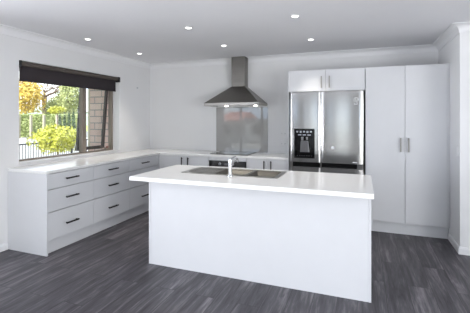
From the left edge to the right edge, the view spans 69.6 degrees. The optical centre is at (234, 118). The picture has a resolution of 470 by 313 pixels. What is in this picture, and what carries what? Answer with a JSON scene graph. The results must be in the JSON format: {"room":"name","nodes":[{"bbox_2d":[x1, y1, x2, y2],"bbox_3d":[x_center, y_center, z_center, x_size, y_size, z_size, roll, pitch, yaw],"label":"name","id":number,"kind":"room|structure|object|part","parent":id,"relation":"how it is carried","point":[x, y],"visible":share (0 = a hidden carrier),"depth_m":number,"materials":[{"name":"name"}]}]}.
{"room":"kitchen","nodes":[
{"label":"kitchen","id":0,"kind":"room"},
{"bbox_2d":[0,34,149,243],"bbox_3d":[-2.317,0.217,4.626,0.200,2.466,3.631,0,0,21],"label":"wall","id":1,"kind":"structure","parent":0,"point":[131,105],"depth_m":4.40,"materials":[{"name":"paint"}]},
{"bbox_2d":[0,242,7,251],"bbox_3d":[-2.692,1.410,3.325,0.013,0.080,0.931,0,0,21],"label":"baseboard","id":2,"kind":"structure","parent":1,"relation":"attached to","point":[4,246],"depth_m":3.72,"materials":[{"name":"paint"}]},
{"bbox_2d":[19,88,118,162],"bbox_3d":[-2.329,-0.085,4.749,0.333,1.190,1.717,0,0,21],"label":"window","id":3,"kind":"structure","parent":1,"relation":"in","point":[81,147],"depth_m":5.03,"materials":[{"name":"metal"}]},
{"bbox_3d":[-2.239,0.508,4.716,0.141,0.004,1.715,0,0,21],"label":"sill","id":4,"kind":"part","parent":3,"relation":"part of","materials":[{"name":"paint"}]},
{"bbox_3d":[-2.224,-0.079,5.289,0.132,1.109,0.567,0,0,21],"label":"sash","id":5,"kind":"part","parent":3,"relation":"part of","materials":[{"name":"metal"}]},
{"bbox_2d":[19,60,119,91],"bbox_3d":[-2.196,-0.559,4.697,0.076,0.235,1.709,0,0,21],"label":"roller blind","id":6,"kind":"object","parent":1,"relation":"attached to","point":[28,71],"visible":0.92,"depth_m":4.51,"materials":[{"name":"fabric"}]},
{"bbox_3d":[-2.221,-0.452,4.699,0.011,0.020,1.639,0,0,21],"label":"rail","id":7,"kind":"part","parent":6,"relation":"part of","materials":[{"name":"metal"}]},
{"bbox_2d":[0,24,231,68],"bbox_3d":[-1.439,-0.972,4.296,1.676,0.088,3.631,0,0,21],"label":"trim","id":8,"kind":"structure","parent":1,"relation":"attached to","point":[4,29],"depth_m":4.97,"materials":[{"name":"paint"}]},
{"bbox_2d":[90,89,107,150],"bbox_3d":[-2.244,0.417,6.041,0.658,3.066,0.230,0,0,21],"label":"wall","id":9,"kind":"structure","parent":0,"point":[96,96],"depth_m":5.99,"materials":[{"name":"brick"}]},
{"bbox_2d":[87,89,89,150],"bbox_3d":[-2.618,0.462,6.112,0.088,2.956,0.080,0,0,21],"label":"downpipe","id":10,"kind":"object","parent":9,"relation":"attached to","point":[88,112],"visible":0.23,"depth_m":6.08,"materials":[{"name":"white metal"}]},
{"bbox_2d":[0,211,469,312],"bbox_3d":[-0.711,1.510,0.951,11.600,0.120,9.681,0,0,21],"label":"floor","id":11,"kind":"structure","parent":0,"point":[109,270],"depth_m":2.98,"materials":[{"name":"wood"}]},
{"bbox_2d":[8,167,92,256],"bbox_3d":[-2.125,1.016,3.968,0.616,0.866,0.664,0,0,21],"label":"base cabinet","id":12,"kind":"object","parent":11,"relation":"on","point":[48,213],"visible":1,"depth_m":3.71,"materials":[{"name":"white laminate"}]},
{"bbox_3d":[-2.254,1.016,3.671,0.585,0.866,0.018,0,0,21],"label":"panel","id":13,"kind":"part","parent":12,"relation":"part of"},
{"bbox_3d":[-1.872,0.670,3.884,0.018,0.162,0.644,0,0,21],"label":"drawer","id":14,"kind":"part","parent":12,"relation":"part of","materials":[{"name":"white wood"}]},
{"bbox_3d":[-1.872,0.875,3.884,0.018,0.236,0.644,0,0,21],"label":"drawer","id":15,"kind":"part","parent":12,"relation":"part of","materials":[{"name":"white laminate"}]},
{"bbox_3d":[-1.872,1.147,3.884,0.018,0.296,0.644,0,0,21],"label":"drawer","id":16,"kind":"part","parent":12,"relation":"part of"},
{"bbox_2d":[90,160,128,234],"bbox_3d":[-1.887,1.016,4.603,0.616,0.866,0.688,0,0,21],"label":"base cabinet","id":17,"kind":"object","parent":11,"relation":"on","point":[110,180],"visible":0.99,"depth_m":4.46,"materials":[{"name":"white wood"}]},
{"bbox_3d":[-1.637,0.670,4.509,0.018,0.162,0.688,0,0,21],"label":"drawer","id":18,"kind":"part","parent":17,"relation":"part of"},
{"bbox_3d":[-1.637,0.875,4.509,0.018,0.236,0.688,0,0,21],"label":"drawer","id":19,"kind":"part","parent":17,"relation":"part of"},
{"bbox_3d":[-1.637,1.147,4.509,0.018,0.296,0.688,0,0,21],"label":"drawer","id":20,"kind":"part","parent":17,"relation":"part of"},
{"bbox_2d":[126,155,158,219],"bbox_3d":[-1.635,1.016,5.274,0.616,0.866,0.741,0,0,21],"label":"base cabinet","id":21,"kind":"object","parent":11,"relation":"on","point":[138,190],"visible":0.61,"depth_m":5.07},
{"bbox_3d":[-1.385,1.147,5.180,0.018,0.296,0.741,0,0,21],"label":"drawer","id":22,"kind":"part","parent":21,"relation":"part of","materials":[{"name":"white laminate"}]},
{"bbox_3d":[-1.385,0.670,5.180,0.018,0.162,0.741,0,0,21],"label":"drawer","id":23,"kind":"part","parent":21,"relation":"part of","materials":[{"name":"white wood"}]},
{"bbox_3d":[-1.385,0.875,5.180,0.018,0.236,0.741,0,0,21],"label":"drawer","id":24,"kind":"part","parent":21,"relation":"part of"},
{"bbox_2d":[160,155,208,168],"bbox_3d":[-0.715,1.016,5.627,0.872,0.866,0.625,0,0,21],"label":"base cabinet","id":25,"kind":"object","parent":11,"relation":"on","point":[165,160],"visible":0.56,"depth_m":5.37,"materials":[{"name":"white laminate"}]},
{"bbox_3d":[-1.001,0.942,5.445,0.462,0.707,0.019,0,0,21],"label":"door","id":26,"kind":"part","parent":25,"relation":"part of","materials":[{"name":"white wood"}]},
{"bbox_3d":[-0.592,0.942,5.291,0.404,0.707,0.019,0,0,21],"label":"door","id":27,"kind":"part","parent":25,"relation":"part of","materials":[{"name":"white wood"}]},
{"bbox_2d":[209,157,247,167],"bbox_3d":[-0.026,1.016,5.345,0.606,0.866,0.635,0,0,21],"label":"oven","id":28,"kind":"object","parent":11,"relation":"on","point":[213,161],"visible":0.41,"depth_m":5.11,"materials":[{"name":"black metal"}]},
{"bbox_3d":[-0.115,0.679,5.108,0.598,0.086,0.028,0,0,21],"label":"control panel","id":29,"kind":"part","parent":28,"relation":"part of","materials":[{"name":"black glass"}]},
{"bbox_3d":[-0.114,0.609,5.112,0.602,0.046,0.020,0,0,21],"label":"filler rail","id":30,"kind":"part","parent":28,"relation":"part of","materials":[{"name":"silver metal"}]},
{"bbox_2d":[149,182,370,302],"bbox_3d":[0.229,1.019,3.358,2.070,0.860,0.706,0,0,21],"label":"base cabinet","id":31,"kind":"object","parent":11,"relation":"on","point":[321,244],"visible":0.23,"depth_m":2.97,"materials":[{"name":"white wood"}]},
{"bbox_3d":[-0.737,1.019,3.704,0.018,0.860,0.674,0,0,21],"label":"panel","id":32,"kind":"part","parent":31,"relation":"part of","materials":[{"name":"white laminate"}]},
{"bbox_2d":[129,165,373,198],"bbox_3d":[0.160,0.569,3.279,2.172,0.038,0.896,0,0,21],"label":"countertop","id":33,"kind":"structure","parent":31,"relation":"on","point":[316,183],"depth_m":2.97,"materials":[{"name":"white stone"}]},
{"bbox_2d":[227,156,238,176],"bbox_3d":[-0.012,0.454,3.316,0.058,0.191,0.248,0,0,21],"label":"tap","id":34,"kind":"object","parent":33,"relation":"on","point":[230,163],"visible":1,"depth_m":3.21,"materials":[{"name":"silver metal"}]},
{"bbox_2d":[181,167,286,178],"bbox_3d":[-0.004,0.631,3.495,1.010,0.179,0.430,0,0,21],"label":"sink","id":35,"kind":"object","parent":33,"relation":"in","point":[199,170],"visible":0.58,"depth_m":3.56,"materials":[{"name":"metal"}]},
{"bbox_3d":[-0.002,0.635,3.497,0.306,0.171,0.346,0,0,21],"label":"bowl","id":36,"kind":"part","parent":35,"relation":"part of","materials":[{"name":"metal"}]},
{"bbox_3d":[0.299,0.635,3.383,0.271,0.171,0.346,0,0,21],"label":"bowl","id":37,"kind":"part","parent":35,"relation":"part of","materials":[{"name":"metal"}]},
{"bbox_3d":[1.184,1.019,2.982,0.018,0.860,0.674,0,0,21],"label":"panel","id":38,"kind":"part","parent":31,"relation":"part of","materials":[{"name":"white laminate"}]},
{"bbox_2d":[247,158,287,170],"bbox_3d":[0.560,1.016,5.147,0.621,0.866,0.625,0,0,21],"label":"base cabinet","id":39,"kind":"object","parent":11,"relation":"on","point":[269,164],"visible":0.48,"depth_m":4.88,"materials":[{"name":"white laminate"}]},
{"bbox_2d":[8,149,287,173],"bbox_3d":[-0.784,0.566,4.548,2.724,0.032,2.698,0,0,21],"label":"countertop","id":40,"kind":"structure","parent":39,"relation":"on","point":[59,166],"depth_m":4.83,"materials":[{"name":"white stone"}]},
{"bbox_2d":[210,151,256,154],"bbox_3d":[-0.018,0.546,5.423,0.620,0.007,0.470,0,0,21],"label":"cooktop","id":41,"kind":"object","parent":40,"relation":"in","point":[219,152],"visible":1,"depth_m":5.33,"materials":[{"name":"black glass"}]},
{"bbox_3d":[0.325,0.942,4.946,0.320,0.707,0.019,0,0,21],"label":"door","id":42,"kind":"part","parent":39,"relation":"part of","materials":[{"name":"white laminate"}]},
{"bbox_3d":[0.617,0.942,4.837,0.295,0.707,0.019,0,0,21],"label":"door","id":43,"kind":"part","parent":39,"relation":"part of","materials":[{"name":"white laminate"}]},
{"bbox_2d":[288,71,289,170],"bbox_3d":[0.860,0.393,5.020,0.015,2.112,0.653,0,0,21],"label":"panel","id":44,"kind":"object","parent":11,"relation":"on","point":[288,71],"visible":0.24,"depth_m":4.71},
{"bbox_2d":[290,90,363,174],"bbox_3d":[1.313,0.541,4.789,0.960,1.815,0.652,0,0,21],"label":"fridge","id":45,"kind":"object","parent":11,"relation":"on","point":[327,127],"visible":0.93,"depth_m":4.49,"materials":[{"name":"metal"}]},
{"bbox_3d":[0.948,0.189,4.609,0.268,0.111,0.054,0,0,21],"label":"touch panel","id":46,"kind":"part","parent":45,"relation":"part of","materials":[{"name":"black plastic"}]},
{"bbox_3d":[0.958,1.024,4.618,0.415,0.732,0.070,0,0,21],"label":"freezer door","id":47,"kind":"part","parent":45,"relation":"part of","materials":[{"name":"metal"}]},
{"bbox_3d":[0.958,0.109,4.618,0.415,0.950,0.070,0,0,21],"label":"door","id":48,"kind":"part","parent":45,"relation":"part of","materials":[{"name":"metal"}]},
{"bbox_3d":[1.407,1.024,4.449,0.529,0.732,0.070,0,0,21],"label":"freezer door","id":49,"kind":"part","parent":45,"relation":"part of","materials":[{"name":"metal"}]},
{"bbox_3d":[1.407,0.109,4.449,0.529,0.950,0.070,0,0,21],"label":"door","id":50,"kind":"part","parent":45,"relation":"part of","materials":[{"name":"metal"}]},
{"bbox_2d":[365,63,449,238],"bbox_3d":[2.231,0.393,4.487,0.940,2.113,0.687,0,0,21],"label":"pantry cabinet","id":51,"kind":"object","parent":11,"relation":"on","point":[407,108],"visible":0.98,"depth_m":4.18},
{"bbox_3d":[1.900,0.319,4.288,0.456,1.963,0.019,0,0,21],"label":"door","id":52,"kind":"part","parent":51,"relation":"part of","materials":[{"name":"white laminate"}]},
{"bbox_3d":[2.331,0.319,4.126,0.458,1.963,0.019,0,0,21],"label":"door","id":53,"kind":"part","parent":51,"relation":"part of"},
{"bbox_2d":[0,0,469,62],"bbox_3d":[-0.711,-1.077,0.951,11.600,0.120,9.681,0,0,21],"label":"ceiling","id":54,"kind":"structure","parent":0,"point":[155,29],"depth_m":3.64,"materials":[{"name":"paint"}]},
{"bbox_2d":[150,51,437,174],"bbox_3d":[0.538,0.217,5.573,4.878,2.466,0.150,0,0,21],"label":"wall","id":55,"kind":"structure","parent":0,"point":[180,119],"depth_m":5.85,"materials":[{"name":"paint"}]},
{"bbox_2d":[204,56,266,106],"bbox_3d":[0.017,-0.611,5.418,0.900,0.808,0.502,0,0,21],"label":"range hood","id":56,"kind":"object","parent":55,"relation":"attached to","point":[239,94],"visible":1,"depth_m":5.40,"materials":[{"name":"metal"}]},
{"bbox_2d":[216,107,267,152],"bbox_3d":[0.106,0.176,5.651,0.913,0.748,0.006,0,0,21],"label":"backsplash","id":57,"kind":"structure","parent":55,"relation":"attached to","point":[241,129],"depth_m":5.64,"materials":[{"name":"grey glass"}]},
{"bbox_2d":[289,68,364,92],"bbox_3d":[1.324,-0.520,4.827,0.989,0.288,0.687,0,0,21],"label":"upper cabinet","id":58,"kind":"object","parent":55,"relation":"attached to","point":[350,79],"visible":0.98,"depth_m":4.52,"materials":[{"name":"white wood"}]},
{"bbox_3d":[0.987,-0.519,4.631,0.490,0.287,0.019,0,0,21],"label":"door","id":59,"kind":"part","parent":58,"relation":"part of","materials":[{"name":"white wood"}]},
{"bbox_3d":[1.450,-0.519,4.457,0.490,0.287,0.019,0,0,21],"label":"door","id":60,"kind":"part","parent":58,"relation":"part of","materials":[{"name":"white wood"}]},
{"bbox_2d":[438,32,469,247],"bbox_3d":[4.417,0.217,3.535,3.818,2.466,1.236,0,0,21],"label":"wall","id":61,"kind":"structure","parent":0,"point":[456,52],"depth_m":3.68,"materials":[{"name":"paint"}]},
{"bbox_2d":[247,21,469,62],"bbox_3d":[2.998,-0.972,3.941,6.360,0.088,1.174,0,0,21],"label":"trim","id":62,"kind":"structure","parent":61,"relation":"attached to","point":[453,29],"depth_m":4.89,"materials":[{"name":"paint"}]},
{"bbox_2d":[456,145,458,155],"bbox_3d":[2.430,0.347,3.697,0.014,0.115,0.070,0,0,21],"label":"light switch","id":63,"kind":"object","parent":61,"relation":"attached to","point":[457,146],"visible":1,"depth_m":3.68,"materials":[{"name":"white plastic"}]},
{"bbox_2d":[448,233,469,255],"bbox_3d":[4.181,1.410,3.211,3.631,0.080,0.490,0,0,21],"label":"baseboard","id":64,"kind":"structure","parent":61,"relation":"attached to","point":[460,250],"depth_m":3.63,"materials":[{"name":"paint"}]},
{"label":"outside","id":65,"kind":"structure","parent":0,"visible":0},
{"bbox_2d":[19,106,87,124],"bbox_3d":[-68.902,-0.844,126.122,92.211,8.589,49.245,0,0,21],"label":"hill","id":66,"kind":"structure","parent":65,"point":[40,106],"depth_m":109.99,"materials":[{"name":"white"}]},
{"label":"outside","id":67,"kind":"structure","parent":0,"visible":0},
{"bbox_2d":[19,131,87,158],"bbox_3d":[-15.543,1.935,32.549,28.000,0.030,90.000,0,0,21],"label":"driveway","id":68,"kind":"structure","parent":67,"point":[22,140],"depth_m":20.61,"materials":[{"name":"concrete"}]},
{"bbox_2d":[19,115,20,137],"bbox_3d":[-21.725,0.775,34.000,0.200,2.350,0.200,0,0,21],"label":"post","id":69,"kind":"object","parent":68,"relation":"on","point":[19,115],"visible":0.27,"depth_m":33.99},
{"bbox_2d":[29,115,32,136],"bbox_3d":[-20.518,0.775,34.000,0.200,2.350,0.200,0,0,21],"label":"post","id":70,"kind":"object","parent":68,"relation":"on","point":[30,116],"visible":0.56,"depth_m":33.93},
{"bbox_2d":[19,81,45,113],"bbox_3d":[-24.788,-1.646,40.099,4.420,7.200,4.621,0,0,21],"label":"autumn tree","id":71,"kind":"object","parent":68,"relation":"on","point":[30,95],"visible":0.66,"depth_m":39.40,"materials":[{"name":"yellow plant"}]},
{"bbox_2d":[42,115,45,128],"bbox_3d":[-19.211,0.775,34.000,0.200,2.350,0.200,0,0,21],"label":"post","id":72,"kind":"object","parent":68,"relation":"on","point":[43,116],"visible":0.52,"depth_m":33.93,"materials":[{"name":"beige wood"}]},
{"bbox_2d":[19,114,77,136],"bbox_3d":[-20.983,0.687,35.891,9.542,2.578,1.362,0,0,0],"label":"hedge","id":73,"kind":"object","parent":68,"relation":"on","point":[37,118],"visible":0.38,"depth_m":35.43,"materials":[{"name":"green plant"}]},
{"bbox_2d":[42,95,66,113],"bbox_3d":[-22.680,-0.652,44.025,4.326,5.212,3.867,0,0,21],"label":"leafy tree","id":74,"kind":"object","parent":68,"relation":"on","point":[51,103],"visible":0.28,"depth_m":43.14,"materials":[{"name":"green plant"}]},
{"bbox_2d":[47,106,66,125],"bbox_3d":[-13.663,0.449,26.005,1.344,3.005,1.411,0,0,21],"label":"shrub","id":75,"kind":"object","parent":68,"relation":"on","point":[55,109],"visible":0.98,"depth_m":25.76,"materials":[{"name":"green plant"}]},
{"bbox_2d":[58,113,61,144],"bbox_3d":[-11.915,0.724,22.997,0.349,2.459,0.318,0,0,-41],"label":"conifer","id":76,"kind":"object","parent":68,"relation":"on","point":[59,116],"visible":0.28,"depth_m":22.95,"materials":[{"name":"green plant"}]},
{"bbox_2d":[63,112,66,127],"bbox_3d":[-11.601,0.706,23.008,0.330,2.495,0.326,0,0,-43],"label":"conifer","id":77,"kind":"object","parent":68,"relation":"on","point":[64,118],"visible":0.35,"depth_m":22.95,"materials":[{"name":"green plant"}]},
{"bbox_2d":[54,86,78,113],"bbox_3d":[-19.938,-1.570,41.054,3.239,7.046,3.273,0,0,21],"label":"leafy tree","id":78,"kind":"object","parent":68,"relation":"on","point":[68,92],"visible":0.7,"depth_m":40.29,"materials":[{"name":"green plant"}]},
{"bbox_2d":[67,111,70,128],"bbox_3d":[-11.292,0.705,23.004,0.342,2.498,0.313,0,0,-42],"label":"conifer","id":79,"kind":"object","parent":68,"relation":"on","point":[68,115],"visible":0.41,"depth_m":22.95,"materials":[{"name":"green plant"}]},
{"bbox_2d":[71,108,75,141],"bbox_3d":[-10.987,0.599,23.002,0.331,2.710,0.308,0,0,21],"label":"conifer","id":80,"kind":"object","parent":68,"relation":"on","point":[73,114],"visible":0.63,"depth_m":22.96,"materials":[{"name":"green plant"}]},
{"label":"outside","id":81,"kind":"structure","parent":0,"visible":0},
{"bbox_3d":[-38.274,2.075,35.751,83.190,0.250,120.000,0,0,21],"label":"ground","id":82,"kind":"structure","parent":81,"visible":0},
{"bbox_2d":[22,81,61,113],"bbox_3d":[-25.940,-1.909,45.912,7.146,7.752,6.231,0,0,-39],"label":"bare tree","id":83,"kind":"object","parent":82,"relation":"on","point":[51,87],"visible":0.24,"depth_m":45.80,"materials":[{"name":"brown plant"}]},
{"bbox_2d":[19,139,87,158],"bbox_3d":[-6.657,1.350,11.849,0.050,1.200,5.550,0,0,21],"label":"metal fence","id":84,"kind":"object","parent":82,"relation":"on","point":[25,144],"visible":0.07,"depth_m":11.42,"materials":[{"name":"grey metal"}]},
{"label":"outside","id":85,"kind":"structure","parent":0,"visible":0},
{"bbox_3d":[-0.842,2.072,17.367,6.004,0.255,28.080,0,0,21],"label":"patio","id":86,"kind":"object","parent":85,"visible":0},
{"bbox_2d":[26,124,75,154],"bbox_3d":[-5.235,1.030,10.008,1.522,1.845,1.564,0,0,21],"label":"shrub","id":87,"kind":"object","parent":86,"relation":"on","point":[58,136],"visible":0.93,"depth_m":9.71,"materials":[{"name":"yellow plant"}]}
]}

